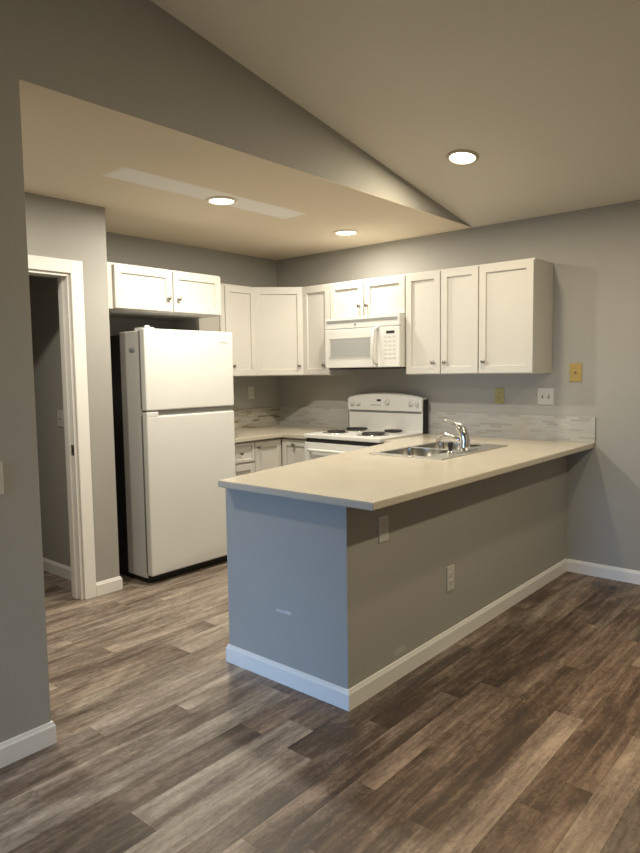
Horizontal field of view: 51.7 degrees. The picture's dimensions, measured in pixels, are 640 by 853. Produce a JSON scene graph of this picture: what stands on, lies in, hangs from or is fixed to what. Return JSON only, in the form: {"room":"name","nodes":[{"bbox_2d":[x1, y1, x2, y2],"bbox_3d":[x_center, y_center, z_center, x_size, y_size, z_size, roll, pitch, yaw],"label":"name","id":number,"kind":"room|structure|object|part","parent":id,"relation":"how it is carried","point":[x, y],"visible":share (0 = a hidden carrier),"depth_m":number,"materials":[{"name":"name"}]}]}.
{"room":"kitchen","nodes":[
{"label":"kitchen","id":0,"kind":"room"},
{"bbox_2d":[29,275,49,559],"bbox_3d":[-3.222,-0.130,4.331,1.380,2.483,2.397,3,6,40],"label":"wall","id":1,"kind":"structure","parent":0,"point":[32,279],"depth_m":4.75,"materials":[{"name":"grey paint"}]},
{"bbox_2d":[25,192,119,585],"bbox_3d":[-2.414,-0.084,3.640,0.748,2.483,2.397,3,6,40],"label":"wall","id":2,"kind":"structure","parent":0,"point":[55,227],"depth_m":4.26,"materials":[{"name":"grey paint"}]},
{"bbox_2d":[28,269,83,599],"bbox_3d":[-1.817,0.109,3.866,0.118,2.045,0.787,3,6,40],"label":"door frame","id":3,"kind":"structure","parent":2,"relation":"in","point":[64,298],"depth_m":4.13,"materials":[{"name":"white paint"}]},
{"bbox_3d":[-1.546,0.148,4.131,0.032,0.065,0.004,3,6,40],"label":"strike plate","id":4,"kind":"part","parent":3,"relation":"part of","materials":[{"name":"silver metal"}]},
{"bbox_2d":[57,410,63,426],"bbox_3d":[-1.792,-0.056,4.550,0.072,0.117,0.016,3,6,40],"label":"light switch","id":5,"kind":"object","parent":2,"relation":"attached to","point":[59,412],"visible":1,"depth_m":4.55,"materials":[{"name":"white plastic"}]},
{"bbox_2d":[28,255,96,599],"bbox_3d":[-1.767,0.072,3.819,0.016,2.125,0.947,3,6,40],"label":"trim","id":6,"kind":"structure","parent":2,"relation":"attached to","point":[75,268],"depth_m":4.12,"materials":[{"name":"white paint"}]},
{"bbox_2d":[43,558,122,595],"bbox_3d":[-2.148,1.002,4.992,2.030,0.088,0.190,3,6,40],"label":"baseboard","id":7,"kind":"structure","parent":2,"relation":"attached to","point":[113,584],"depth_m":4.41,"materials":[{"name":"white paint"}]},
{"bbox_2d":[106,232,278,409],"bbox_3d":[-1.156,-0.263,5.583,0.120,2.483,2.203,3,6,40],"label":"wall","id":8,"kind":"structure","parent":0,"point":[232,268],"depth_m":5.63,"materials":[{"name":"grey paint"}]},
{"bbox_2d":[107,262,220,320],"bbox_3d":[-1.276,-0.960,4.804,0.648,0.298,0.962,3,6,40],"label":"upper cabinet","id":9,"kind":"object","parent":8,"relation":"attached to","point":[134,292],"visible":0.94,"depth_m":4.60,"materials":[{"name":"white paint"}]},
{"bbox_3d":[-1.189,-0.930,4.466,0.020,0.280,0.456,3,6,40],"label":"door","id":10,"kind":"part","parent":9,"relation":"part of","materials":[{"name":"white paint"}]},
{"bbox_3d":[-0.893,-0.963,4.810,0.020,0.280,0.434,3,6,40],"label":"door","id":11,"kind":"part","parent":9,"relation":"part of","materials":[{"name":"white paint"}]},
{"bbox_2d":[173,283,224,331],"bbox_3d":[-0.977,-0.782,5.388,0.358,0.758,0.276,3,6,40],"label":"upper cabinet","id":12,"kind":"object","parent":8,"relation":"attached to","point":[215,324],"visible":0.12,"depth_m":5.31,"materials":[{"name":"white paint"}]},
{"bbox_3d":[-0.869,-0.773,5.297,0.020,0.740,0.270,3,6,40],"label":"door","id":13,"kind":"part","parent":12,"relation":"part of","materials":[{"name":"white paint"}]},
{"bbox_2d":[223,284,255,376],"bbox_3d":[-0.774,-0.804,5.623,0.358,0.758,0.341,3,6,40],"label":"upper cabinet","id":14,"kind":"object","parent":8,"relation":"attached to","point":[239,301],"visible":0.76,"depth_m":5.54,"materials":[{"name":"white paint"}]},
{"bbox_2d":[248,386,253,398],"bbox_3d":[-0.634,-0.311,6.090,0.009,0.117,0.072,3,6,40],"label":"wall outlet","id":15,"kind":"object","parent":8,"relation":"attached to","point":[250,388],"visible":1,"depth_m":6.08,"materials":[{"name":"white plastic"}]},
{"bbox_2d":[232,407,279,429],"bbox_3d":[-0.792,-0.059,5.921,0.010,0.178,1.227,3,6,40],"label":"backsplash","id":16,"kind":"structure","parent":8,"relation":"attached to","point":[268,416],"depth_m":6.15,"materials":[{"name":"tile"}]},
{"bbox_2d":[0,0,470,742],"bbox_3d":[-1.336,-0.667,2.196,0.120,3.855,7.500,3,6,40],"label":"wall partition","id":17,"kind":"structure","parent":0,"point":[134,58],"depth_m":2.52,"materials":[{"name":"grey paint"}]},
{"bbox_2d":[0,462,3,494],"bbox_3d":[-1.163,0.189,2.351,0.016,0.120,0.075,3,6,40],"label":"light switch","id":18,"kind":"object","parent":17,"relation":"attached to","point":[1,466],"visible":1,"depth_m":2.38,"materials":[{"name":"white plastic"}]},
{"bbox_2d":[0,720,56,767],"bbox_3d":[-2.412,1.332,1.072,0.145,0.088,4.093,3,6,40],"label":"baseboard","id":19,"kind":"structure","parent":17,"relation":"attached to","point":[16,748],"depth_m":2.49,"materials":[{"name":"white paint"}]},
{"bbox_2d":[0,561,639,852],"bbox_3d":[-1.117,1.295,2.194,7.475,0.060,7.500,3,6,40],"label":"floor","id":20,"kind":"structure","parent":0,"point":[522,734],"depth_m":2.54,"materials":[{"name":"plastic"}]},
{"bbox_2d":[110,325,235,582],"bbox_3d":[-1.160,0.163,4.908,0.718,1.747,0.774,3,6,40],"label":"refrigerator","id":21,"kind":"object","parent":20,"relation":"on","point":[173,394],"visible":0.91,"depth_m":4.58,"materials":[{"name":"white plastic"}]},
{"bbox_3d":[-1.272,0.165,5.004,0.422,1.660,0.746,3,6,40],"label":"casing","id":22,"kind":"part","parent":21,"relation":"part of","materials":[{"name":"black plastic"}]},
{"bbox_3d":[-0.916,-0.400,4.644,0.052,0.544,0.774,3,6,40],"label":"freezer door","id":23,"kind":"part","parent":21,"relation":"part of","materials":[{"name":"white metal"}]},
{"bbox_3d":[-0.904,0.447,4.715,0.052,1.082,0.774,3,6,40],"label":"door","id":24,"kind":"part","parent":21,"relation":"part of","materials":[{"name":"white metal"}]},
{"bbox_2d":[235,441,254,475],"bbox_3d":[-0.841,0.549,5.423,0.632,0.883,0.315,3,6,40],"label":"base cabinet","id":25,"kind":"object","parent":20,"relation":"on","point":[244,451],"visible":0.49,"depth_m":5.25,"materials":[{"name":"white paint"}]},
{"bbox_3d":[-0.635,0.211,5.214,0.020,0.155,0.309,3,6,40],"label":"drawer","id":26,"kind":"part","parent":25,"relation":"part of","materials":[{"name":"white paint"}]},
{"bbox_3d":[-0.629,0.597,5.246,0.020,0.590,0.309,3,6,40],"label":"door","id":27,"kind":"part","parent":25,"relation":"part of","materials":[{"name":"white paint"}]},
{"bbox_2d":[253,437,306,471],"bbox_3d":[-0.334,0.510,5.799,0.912,0.883,0.916,3,6,40],"label":"base cabinet","id":28,"kind":"object","parent":20,"relation":"on","point":[281,451],"visible":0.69,"depth_m":5.47,"materials":[{"name":"white paint"}]},
{"bbox_3d":[-0.427,0.492,5.477,0.020,0.755,0.303,3,6,40],"label":"door","id":29,"kind":"part","parent":28,"relation":"part of","materials":[{"name":"white paint"}]},
{"bbox_2d":[234,425,339,442],"bbox_3d":[-0.444,0.065,5.640,0.914,0.032,1.237,3,6,40],"label":"countertop","id":30,"kind":"structure","parent":28,"relation":"on","point":[267,432],"depth_m":5.64,"materials":[{"name":"beige stone"}]},
{"bbox_3d":[-0.194,0.487,5.497,0.301,0.755,0.020,3,6,40],"label":"door","id":31,"kind":"part","parent":28,"relation":"part of","materials":[{"name":"white paint"}]},
{"bbox_2d":[304,392,427,460],"bbox_3d":[0.355,0.360,5.310,0.754,1.245,0.706,3,6,40],"label":"stove","id":32,"kind":"object","parent":20,"relation":"on","point":[374,418],"visible":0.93,"depth_m":5.31,"materials":[{"name":"white metal"}]},
{"bbox_3d":[0.143,0.198,5.052,0.629,0.029,0.064,3,6,40],"label":"handle","id":33,"kind":"part","parent":32,"relation":"part of","materials":[{"name":"white metal"}]},
{"bbox_3d":[0.128,0.037,5.346,0.160,0.012,0.154,3,6,40],"label":"coil burner","id":34,"kind":"part","parent":32,"relation":"part of","materials":[{"name":"black metal"}]},
{"bbox_3d":[0.175,0.464,5.107,0.742,0.656,0.040,3,6,40],"label":"oven door","id":35,"kind":"part","parent":32,"relation":"part of","materials":[{"name":"white metal"}]},
{"bbox_3d":[0.304,0.018,5.551,0.198,0.012,0.189,3,6,40],"label":"coil burner","id":36,"kind":"part","parent":32,"relation":"part of","materials":[{"name":"black metal"}]},
{"bbox_2d":[304,429,426,442],"bbox_3d":[0.365,0.066,5.302,0.747,0.032,0.655,3,6,40],"label":"cooktop","id":37,"kind":"object","parent":32,"relation":"in","point":[341,435],"depth_m":5.16,"materials":[{"name":"white metal"}]},
{"bbox_3d":[0.409,0.053,5.107,0.198,0.012,0.189,3,6,40],"label":"coil burner","id":38,"kind":"part","parent":32,"relation":"part of","materials":[{"name":"black metal"}]},
{"bbox_3d":[0.530,-0.201,5.477,0.746,0.140,0.018,3,6,40],"label":"control panel","id":39,"kind":"part","parent":32,"relation":"part of","materials":[{"name":"white ceramic"}]},
{"bbox_3d":[0.585,0.034,5.310,0.160,0.012,0.154,3,6,40],"label":"coil burner","id":40,"kind":"part","parent":32,"relation":"part of","materials":[{"name":"black metal"}]},
{"bbox_3d":[0.840,-0.078,5.272,0.005,0.270,0.070,3,6,40],"label":"panel","id":41,"kind":"part","parent":32,"relation":"part of","materials":[{"name":"black plastic"}]},
{"bbox_2d":[19,0,639,259],"bbox_3d":[-1.087,-1.920,1.941,7.570,1.422,7.620,3,6,40],"label":"ceiling","id":42,"kind":"structure","parent":0,"point":[546,93],"depth_m":3.32,"materials":[{"name":"paint"}]},
{"bbox_2d":[206,196,236,205],"bbox_3d":[-0.605,-1.383,4.055,0.192,0.013,0.192,3,6,40],"label":"recessed light","id":43,"kind":"object","parent":42,"relation":"in","point":[215,200],"visible":1,"depth_m":4.04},
{"bbox_2d":[333,229,358,235],"bbox_3d":[0.199,-1.476,5.037,0.192,0.013,0.192,3,6,40],"label":"recessed light","id":44,"kind":"object","parent":42,"relation":"in","point":[344,232],"visible":1,"depth_m":5.02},
{"bbox_2d":[446,149,478,165],"bbox_3d":[0.831,-1.568,3.858,0.192,0.044,0.189,3,6,36],"label":"recessed light","id":45,"kind":"object","parent":42,"relation":"in","point":[462,157],"visible":1,"depth_m":3.84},
{"bbox_2d":[225,456,566,688],"bbox_3d":[0.637,0.651,3.941,0.749,0.884,2.483,3,6,40],"label":"wall","id":46,"kind":"structure","parent":0,"point":[313,589],"depth_m":3.10,"materials":[{"name":"grey paint"}]},
{"bbox_2d":[378,514,388,542],"bbox_3d":[0.283,0.453,2.930,0.009,0.117,0.072,3,6,40],"label":"wall outlet","id":47,"kind":"object","parent":46,"relation":"attached to","point":[383,521],"visible":1,"depth_m":2.92,"materials":[{"name":"white plastic"}]},
{"bbox_2d":[226,558,566,710],"bbox_3d":[0.639,1.048,3.969,0.774,0.088,2.496,3,6,40],"label":"baseboard","id":48,"kind":"structure","parent":46,"relation":"attached to","point":[338,696],"depth_m":3.13,"materials":[{"name":"white paint"}]},
{"bbox_2d":[218,434,593,510],"bbox_3d":[0.545,0.193,3.936,1.284,0.032,2.540,3,6,40],"label":"countertop","id":49,"kind":"structure","parent":46,"relation":"on","point":[359,479],"depth_m":3.33,"materials":[{"name":"beige stone"}]},
{"bbox_2d":[369,441,507,459],"bbox_3d":[0.776,0.236,4.231,0.508,0.186,0.865,3,6,40],"label":"sink","id":50,"kind":"object","parent":49,"relation":"in","point":[433,450],"visible":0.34,"depth_m":4.26,"materials":[{"name":"silver metal"}]},
{"bbox_3d":[0.608,0.250,4.118,0.335,0.183,0.345,3,6,40],"label":"bowl","id":51,"kind":"part","parent":50,"relation":"part of","materials":[{"name":"metal"}]},
{"bbox_3d":[0.864,0.221,4.415,0.335,0.183,0.350,3,6,40],"label":"bowl","id":52,"kind":"part","parent":50,"relation":"part of","materials":[{"name":"metal"}]},
{"bbox_2d":[446,442,453,453],"bbox_3d":[0.782,0.127,3.967,0.048,0.075,0.048,3,6,40],"label":"sprayer","id":53,"kind":"object","parent":50,"relation":"on","point":[450,444],"visible":1,"depth_m":3.95,"materials":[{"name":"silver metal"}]},
{"bbox_2d":[436,419,477,453],"bbox_3d":[0.830,0.054,4.131,0.239,0.193,0.250,3,6,40],"label":"faucet","id":54,"kind":"object","parent":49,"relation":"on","point":[463,439],"visible":0.93,"depth_m":4.07,"materials":[{"name":"silver metal"}]},
{"bbox_3d":[0.814,0.075,4.146,0.198,0.068,0.034,3,6,40],"label":"spout","id":55,"kind":"part","parent":54,"relation":"part of","materials":[{"name":"silver metal"}]},
{"bbox_3d":[0.819,-0.021,4.132,0.108,0.043,0.024,3,6,40],"label":"lever","id":56,"kind":"part","parent":54,"relation":"part of","materials":[{"name":"silver metal"}]},
{"bbox_3d":[0.894,0.148,4.084,0.060,0.011,0.250,3,6,40],"label":"plate","id":57,"kind":"part","parent":54,"relation":"part of","materials":[{"name":"silver metal"}]},
{"bbox_2d":[447,564,453,591],"bbox_3d":[0.675,0.782,3.410,0.009,0.130,0.072,3,6,40],"label":"wall outlet","id":58,"kind":"object","parent":46,"relation":"attached to","point":[450,569],"visible":1,"depth_m":3.40,"materials":[{"name":"white plastic"}]},
{"bbox_2d":[277,200,639,570],"bbox_3d":[1.904,-0.225,4.489,6.190,2.503,0.120,3,6,40],"label":"wall","id":59,"kind":"structure","parent":0,"point":[594,253],"depth_m":4.54,"materials":[{"name":"grey paint"}]},
{"bbox_2d":[253,287,304,375],"bbox_3d":[-0.367,-0.833,5.896,0.619,0.758,0.619,3,6,40],"label":"upper cabinet","id":60,"kind":"object","parent":59,"relation":"attached to","point":[278,310],"visible":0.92,"depth_m":5.67,"materials":[{"name":"white paint"}]},
{"bbox_2d":[280,407,348,428],"bbox_3d":[-0.047,-0.084,6.095,0.914,0.178,0.010,3,6,40],"label":"backsplash","id":61,"kind":"structure","parent":59,"relation":"attached to","point":[290,416],"depth_m":6.09,"materials":[{"name":"tile"}]},
{"bbox_2d":[302,284,354,375],"bbox_3d":[0.064,-0.822,5.698,0.307,0.758,0.358,3,6,40],"label":"upper cabinet","id":62,"kind":"object","parent":59,"relation":"attached to","point":[315,299],"visible":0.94,"depth_m":5.61,"materials":[{"name":"white paint"}]},
{"bbox_3d":[-0.027,-0.809,5.591,0.301,0.740,0.020,3,6,40],"label":"door","id":63,"kind":"part","parent":62,"relation":"part of","materials":[{"name":"white paint"}]},
{"bbox_2d":[330,274,406,318],"bbox_3d":[0.459,-1.029,5.339,0.738,0.298,0.358,3,6,40],"label":"upper cabinet","id":64,"kind":"object","parent":59,"relation":"attached to","point":[386,295],"visible":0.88,"depth_m":5.21,"materials":[{"name":"white paint"}]},
{"bbox_3d":[0.218,-1.024,5.359,0.339,0.280,0.020,3,6,40],"label":"door","id":65,"kind":"part","parent":64,"relation":"part of","materials":[{"name":"white paint"}]},
{"bbox_2d":[325,314,405,369],"bbox_3d":[0.431,-0.669,5.330,0.732,0.410,0.457,3,6,40],"label":"microwave","id":66,"kind":"object","parent":64,"relation":"attached to","point":[379,341],"visible":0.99,"depth_m":5.16,"materials":[{"name":"white plastic"}]},
{"bbox_3d":[0.238,-0.626,5.294,0.490,0.308,0.030,3,6,40],"label":"door","id":67,"kind":"part","parent":66,"relation":"part of","materials":[{"name":"white plastic"}]},
{"bbox_3d":[0.328,-0.820,5.200,0.732,0.085,0.030,3,6,40],"label":"vent panel","id":68,"kind":"part","parent":66,"relation":"part of","materials":[{"name":"white plastic"}]},
{"bbox_3d":[0.423,-0.622,5.082,0.067,0.303,0.039,-5,6,-41],"label":"handle","id":69,"kind":"part","parent":66,"relation":"part of","materials":[{"name":"white plastic"}]},
{"bbox_3d":[0.516,-0.610,5.055,0.240,0.308,0.030,3,6,40],"label":"control panel","id":70,"kind":"part","parent":66,"relation":"part of","materials":[{"name":"white plastic"}]},
{"bbox_3d":[0.502,-1.008,5.116,0.377,0.280,0.020,3,6,40],"label":"door","id":71,"kind":"part","parent":64,"relation":"part of","materials":[{"name":"white paint"}]},
{"bbox_2d":[406,265,479,374],"bbox_3d":[0.972,-0.770,4.921,0.603,0.758,0.358,3,6,40],"label":"upper cabinet","id":72,"kind":"object","parent":59,"relation":"attached to","point":[442,306],"visible":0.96,"depth_m":4.79,"materials":[{"name":"white paint"}]},
{"bbox_3d":[0.767,-0.763,4.912,0.295,0.740,0.020,3,6,40],"label":"door","id":73,"kind":"part","parent":72,"relation":"part of","materials":[{"name":"white paint"}]},
{"bbox_3d":[0.996,-0.750,4.715,0.294,0.740,0.020,3,6,40],"label":"door","id":74,"kind":"part","parent":72,"relation":"part of","materials":[{"name":"white paint"}]},
{"bbox_2d":[495,388,503,403],"bbox_3d":[1.329,-0.227,4.898,0.072,0.117,0.009,3,6,40],"label":"wall outlet","id":75,"kind":"object","parent":59,"relation":"attached to","point":[499,392],"visible":1,"depth_m":4.89,"materials":[{"name":"yellow plastic"}]},
{"bbox_2d":[429,412,595,442],"bbox_3d":[1.370,-0.003,4.884,1.290,0.178,0.010,3,6,40],"label":"backsplash","id":76,"kind":"structure","parent":59,"relation":"attached to","point":[513,426],"depth_m":4.81,"materials":[{"name":"tile"}]},
{"bbox_2d":[479,258,552,373],"bbox_3d":[1.353,-0.748,4.595,0.396,0.758,0.358,3,6,40],"label":"upper cabinet","id":77,"kind":"object","parent":59,"relation":"attached to","point":[516,296],"visible":1,"depth_m":4.48,"materials":[{"name":"white paint"}]},
{"bbox_2d":[537,388,553,404],"bbox_3d":[1.592,-0.212,4.669,0.118,0.117,0.016,3,6,40],"label":"light switch","id":78,"kind":"object","parent":59,"relation":"attached to","point":[545,396],"visible":1,"depth_m":4.67,"materials":[{"name":"white plastic"}]},
{"bbox_2d":[570,363,581,381],"bbox_3d":[1.749,-0.369,4.522,0.082,0.125,0.010,3,6,40],"label":"phone jack","id":79,"kind":"object","parent":59,"relation":"attached to","point":[575,368],"visible":1,"depth_m":4.52,"materials":[{"name":"gold plastic"}]},
{"bbox_2d":[567,559,639,584],"bbox_3d":[2.938,1.044,3.632,3.156,0.088,0.012,3,6,40],"label":"baseboard","id":80,"kind":"structure","parent":59,"relation":"attached to","point":[575,566],"depth_m":4.49,"materials":[{"name":"white paint"}]}
]}

